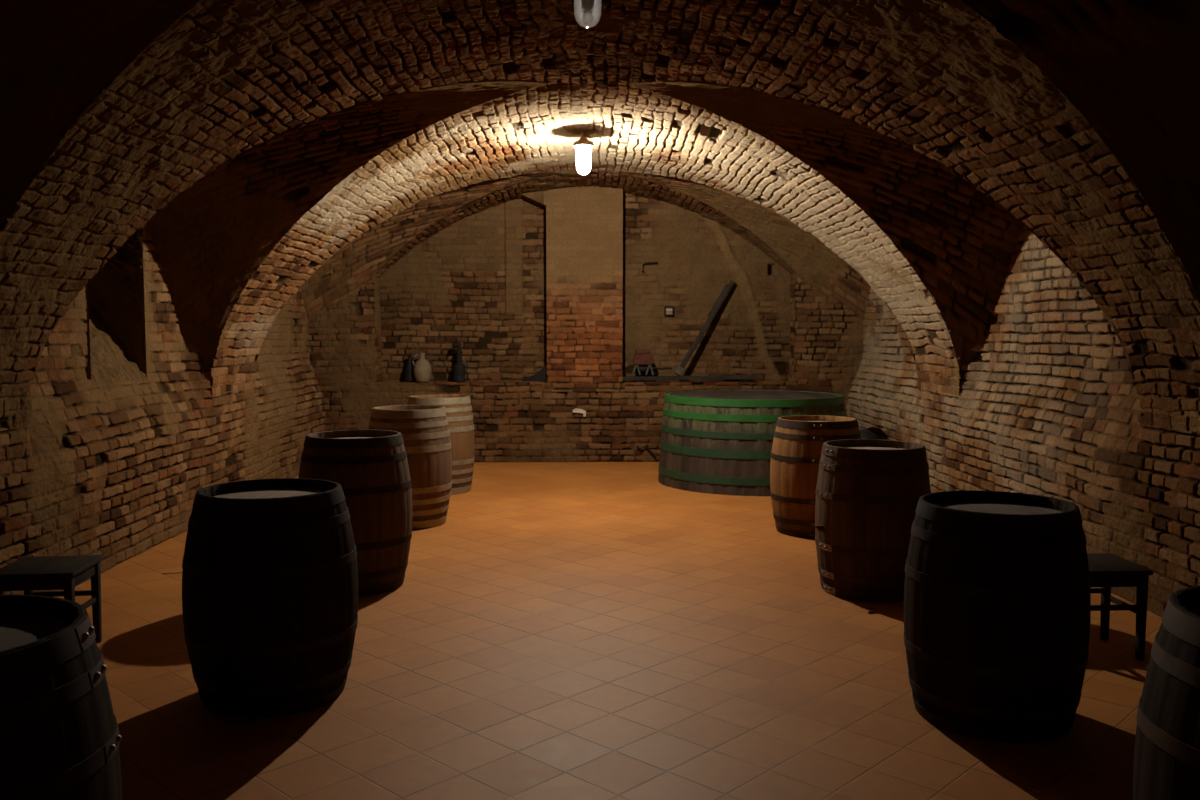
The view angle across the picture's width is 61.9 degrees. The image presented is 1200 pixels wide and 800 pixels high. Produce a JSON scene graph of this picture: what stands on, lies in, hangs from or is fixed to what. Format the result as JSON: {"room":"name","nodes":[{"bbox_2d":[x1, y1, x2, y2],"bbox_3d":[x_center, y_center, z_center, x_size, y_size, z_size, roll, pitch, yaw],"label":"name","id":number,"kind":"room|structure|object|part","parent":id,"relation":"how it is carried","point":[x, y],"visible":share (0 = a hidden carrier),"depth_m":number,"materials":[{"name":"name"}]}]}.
{"room":"wine cellar","nodes":[
{"label":"wine cellar","id":0,"kind":"room"},
{"bbox_2d":[0,180,325,594],"bbox_3d":[-3.541,-0.228,5.852,0.271,2.992,14.200,0,4,-1],"label":"wall","id":1,"kind":"structure","parent":0,"point":[116,473],"depth_m":7.66,"materials":[{"name":"brick"}]},
{"bbox_2d":[84,228,150,388],"bbox_3d":[-4.009,-0.963,7.486,0.801,1.710,1.010,0,4,-1],"label":"wall niche","id":2,"kind":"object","parent":1,"relation":"in","point":[115,310],"depth_m":7.96,"materials":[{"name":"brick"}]},
{"bbox_2d":[375,187,794,381],"bbox_3d":[-0.173,-1.458,13.126,7.238,2.625,0.150,0,4,-1],"label":"wall","id":3,"kind":"structure","parent":0,"point":[478,283],"depth_m":13.09,"materials":[{"name":"brick"}]},
{"bbox_2d":[307,185,864,461],"bbox_3d":[-0.170,-0.983,12.944,7.238,3.550,0.421,0,4,-1],"label":"wall","id":4,"kind":"structure","parent":3,"relation":"attached to","point":[514,421],"depth_m":12.80,"materials":[{"name":"brick"}]},
{"bbox_2d":[404,352,416,380],"bbox_3d":[-2.471,-0.436,12.989,0.159,0.381,0.159,4,5,44],"label":"flask","id":5,"kind":"object","parent":4,"relation":"on","point":[408,375],"visible":0.97,"depth_m":12.94,"materials":[{"name":"black glass"}]},
{"bbox_2d":[412,353,431,381],"bbox_3d":[-2.295,-0.423,12.922,0.240,0.365,0.240,2,4,26],"label":"jug","id":6,"kind":"object","parent":4,"relation":"on","point":[422,371],"visible":1,"depth_m":12.85,"materials":[{"name":"beige ceramic"}]},
{"bbox_2d":[452,342,467,381],"bbox_3d":[-1.822,-0.497,12.943,0.175,0.510,0.175,4,5,44],"label":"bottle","id":7,"kind":"object","parent":4,"relation":"on","point":[459,371],"visible":1,"depth_m":12.90,"materials":[{"name":"black glass"}]},
{"bbox_3d":[-1.851,-0.708,12.929,0.130,0.087,0.072,0,4,-1],"label":"spout","id":8,"kind":"part","parent":7,"relation":"part of","materials":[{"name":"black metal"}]},
{"bbox_2d":[522,365,545,380],"bbox_3d":[-0.855,-0.352,12.950,0.320,0.220,0.050,0,4,-1],"label":"wedge","id":9,"kind":"object","parent":4,"relation":"on","point":[541,375],"visible":1,"depth_m":12.93,"materials":[{"name":"black metal"}]},
{"bbox_2d":[573,408,585,416],"bbox_3d":[-0.264,0.161,12.825,0.175,0.110,0.035,0,4,-1],"label":"flake","id":10,"kind":"object","parent":4,"relation":"attached to","point":[576,410],"visible":1,"depth_m":12.81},
{"bbox_2d":[636,445,656,457],"bbox_3d":[0.597,0.665,12.875,0.270,0.172,0.109,0,4,-1],"label":"iron hook","id":11,"kind":"object","parent":4,"relation":"attached to","point":[646,446],"visible":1,"depth_m":12.82,"materials":[{"name":"black metal"}]},
{"bbox_2d":[623,375,754,380],"bbox_3d":[1.137,-0.286,12.926,1.700,0.050,0.170,-1,4,-1],"label":"board","id":12,"kind":"object","parent":4,"relation":"on","point":[707,377],"visible":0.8,"depth_m":12.85,"materials":[{"name":"grey wood"}]},
{"bbox_2d":[632,349,671,374],"bbox_3d":[0.675,-0.488,12.926,0.524,0.331,0.180,0,4,-1],"label":"mill","id":13,"kind":"object","parent":12,"relation":"on","point":[642,358],"visible":1,"depth_m":12.85,"materials":[{"name":"red paint"}]},
{"bbox_2d":[675,280,734,375],"bbox_3d":[1.357,-0.934,12.965,0.806,1.236,0.074,-1,4,-13],"label":"plank","id":14,"kind":"object","parent":12,"relation":"on","point":[727,288],"visible":1,"depth_m":12.94,"materials":[{"name":"grey wood"}]},
{"bbox_2d":[642,262,657,271],"bbox_3d":[0.651,-1.734,13.055,0.212,0.137,0.076,0,4,-1],"label":"iron hook","id":15,"kind":"object","parent":3,"relation":"attached to","point":[645,262],"visible":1,"depth_m":13.02,"materials":[{"name":"black metal"}]},
{"bbox_2d":[664,306,673,315],"bbox_3d":[0.903,-1.165,13.085,0.120,0.126,0.042,0,4,-1],"label":"wall box","id":16,"kind":"object","parent":3,"relation":"attached to","point":[668,310],"visible":1,"depth_m":13.08,"materials":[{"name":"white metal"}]},
{"bbox_2d":[0,0,1199,434],"bbox_3d":[-0.074,-1.066,5.616,7.320,2.496,15.050,0,4,-1],"label":"ceiling","id":17,"kind":"structure","parent":0,"point":[220,128],"depth_m":6.00,"materials":[{"name":"brick"}]},
{"bbox_2d":[573,131,593,152],"bbox_3d":[-0.150,-2.278,9.137,0.184,0.435,0.184,0,4,-1],"label":"ceiling lamp","id":18,"kind":"object","parent":17,"relation":"hanging from","point":[583,142],"visible":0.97,"depth_m":9.10,"materials":[{"name":"metal"}]},
{"bbox_2d":[574,0,600,27],"bbox_3d":[-0.061,-2.028,4.925,0.184,0.372,0.184,0,4,-1],"label":"ceiling lamp","id":19,"kind":"object","parent":17,"relation":"hanging from","point":[586,7],"visible":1,"depth_m":4.90,"materials":[{"name":"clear glass"}]},
{"bbox_3d":[-0.061,-1.880,4.935,0.054,0.061,0.054,0,4,-1],"label":"bulb","id":20,"kind":"part","parent":19,"relation":"part of","materials":[{"name":"white glass"}]},
{"bbox_2d":[583,0,593,12],"bbox_3d":[-0.061,-1.971,4.929,0.066,0.124,0.066,0,4,-1],"label":"socket","id":21,"kind":"object","parent":19,"relation":"attached to","point":[584,4],"depth_m":4.91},
{"bbox_2d":[57,462,1161,799],"bbox_3d":[-0.078,1.357,6.079,7.120,0.200,14.750,0,4,-1],"label":"floor","id":22,"kind":"structure","parent":0,"point":[567,630],"depth_m":4.71,"materials":[{"name":"tile"}]},
{"bbox_2d":[0,555,103,642],"bbox_3d":[-2.852,1.082,5.177,0.410,0.468,0.410,0,4,-6],"label":"stool","id":23,"kind":"object","parent":22,"relation":"on","point":[26,574],"visible":0.59,"depth_m":5.12,"materials":[{"name":"brown wood"}]},
{"bbox_3d":[-3.039,1.086,5.328,0.042,0.441,0.042,0,4,-6],"label":"leg","id":24,"kind":"part","parent":23,"relation":"part of","materials":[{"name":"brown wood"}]},
{"bbox_3d":[-2.852,0.862,5.162,0.410,0.026,0.410,0,4,-6],"label":"seat","id":25,"kind":"part","parent":23,"relation":"part of","materials":[{"name":"brown wood"}]},
{"bbox_3d":[-2.663,1.106,5.029,0.042,0.441,0.042,0,4,-6],"label":"leg","id":26,"kind":"part","parent":23,"relation":"part of","materials":[{"name":"brown wood"}]},
{"bbox_3d":[-2.702,1.083,5.366,0.042,0.441,0.042,0,4,-6],"label":"leg","id":27,"kind":"part","parent":23,"relation":"part of","materials":[{"name":"brown wood"}]},
{"bbox_2d":[0,594,121,799],"bbox_3d":[-1.572,1.021,2.394,0.774,0.962,0.774,0,4,-1],"label":"barrel","id":28,"kind":"object","parent":22,"relation":"on","point":[60,738],"visible":1,"depth_m":2.30,"materials":[{"name":"black wood"}]},
{"bbox_2d":[182,478,357,717],"bbox_3d":[-1.506,0.877,4.599,0.768,0.954,0.768,0,4,-1],"label":"barrel","id":29,"kind":"object","parent":22,"relation":"on","point":[270,570],"visible":1,"depth_m":4.29,"materials":[{"name":"black wood"}]},
{"bbox_2d":[298,430,411,595],"bbox_3d":[-1.607,0.722,6.567,0.736,1.002,0.737,0,4,-1],"label":"barrel","id":30,"kind":"object","parent":22,"relation":"on","point":[371,468],"visible":0.71,"depth_m":6.29,"materials":[{"name":"brown wood"}]},
{"bbox_2d":[368,405,451,529],"bbox_3d":[-1.664,0.571,8.722,0.735,1.015,0.736,0,4,-1],"label":"barrel","id":31,"kind":"object","parent":22,"relation":"on","point":[424,429],"visible":0.67,"depth_m":8.45,"materials":[{"name":"brown wood"}]},
{"bbox_2d":[408,394,473,494],"bbox_3d":[-1.684,0.457,10.518,0.721,1.001,0.721,0,4,5],"label":"barrel","id":32,"kind":"object","parent":22,"relation":"on","point":[458,408],"visible":0.47,"depth_m":10.29,"materials":[{"name":"brown wood"}]},
{"bbox_2d":[658,389,845,495],"bbox_3d":[1.714,0.418,11.205,2.120,0.987,2.123,0,4,-1],"label":"vat","id":33,"kind":"object","parent":22,"relation":"on","point":[714,441],"visible":0.7,"depth_m":10.36,"materials":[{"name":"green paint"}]},
{"bbox_2d":[770,415,860,538],"bbox_3d":[1.810,0.627,8.364,0.765,0.951,0.766,0,4,-5],"label":"barrel","id":34,"kind":"object","parent":22,"relation":"on","point":[798,440],"visible":0.7,"depth_m":8.09,"materials":[{"name":"brown wood"}]},
{"bbox_2d":[859,430,879,438],"bbox_3d":[2.698,0.639,10.252,0.430,0.675,0.430,0,4,-1],"label":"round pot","id":35,"kind":"object","parent":22,"relation":"on","point":[865,434],"visible":0.15,"depth_m":10.13,"materials":[{"name":"black metal"}]},
{"bbox_2d":[815,439,930,601],"bbox_3d":[1.761,0.756,6.466,0.725,0.946,0.725,2,4,30],"label":"barrel","id":36,"kind":"object","parent":22,"relation":"on","point":[869,491],"visible":0.9,"depth_m":6.17,"materials":[{"name":"brown wood"}]},
{"bbox_2d":[904,490,1090,742],"bbox_3d":[1.711,0.905,4.342,0.752,0.934,0.751,0,4,-1],"label":"barrel","id":37,"kind":"object","parent":22,"relation":"on","point":[997,586],"visible":1,"depth_m":4.04,"materials":[{"name":"black wood"}]},
{"bbox_2d":[1087,553,1152,659],"bbox_3d":[2.578,1.078,5.238,0.400,0.468,0.400,0,4,-2],"label":"stool","id":38,"kind":"object","parent":22,"relation":"on","point":[1106,570],"visible":0.4,"depth_m":5.07,"materials":[{"name":"brown wood"}]},
{"bbox_3d":[2.736,1.080,5.410,0.042,0.441,0.042,0,4,-2],"label":"leg","id":39,"kind":"part","parent":38,"relation":"part of","materials":[{"name":"brown wood"}]},
{"bbox_3d":[2.578,0.858,5.223,0.400,0.026,0.400,0,4,-2],"label":"seat","id":40,"kind":"part","parent":38,"relation":"part of","materials":[{"name":"brown wood"}]},
{"bbox_3d":[2.750,1.102,5.081,0.042,0.441,0.042,0,4,-2],"label":"leg","id":41,"kind":"part","parent":38,"relation":"part of","materials":[{"name":"brown wood"}]},
{"bbox_2d":[1133,586,1199,799],"bbox_3d":[1.785,1.013,2.520,0.779,0.961,0.780,0,4,-1],"label":"barrel","id":42,"kind":"object","parent":22,"relation":"on","point":[1166,765],"visible":1,"depth_m":2.50,"materials":[{"name":"black wood"}]},
{"bbox_2d":[846,221,1199,617],"bbox_3d":[3.394,-0.234,5.942,0.267,2.992,14.200,0,4,-1],"label":"wall","id":43,"kind":"structure","parent":0,"point":[1049,406],"depth_m":7.46,"materials":[{"name":"brick"}]}
]}

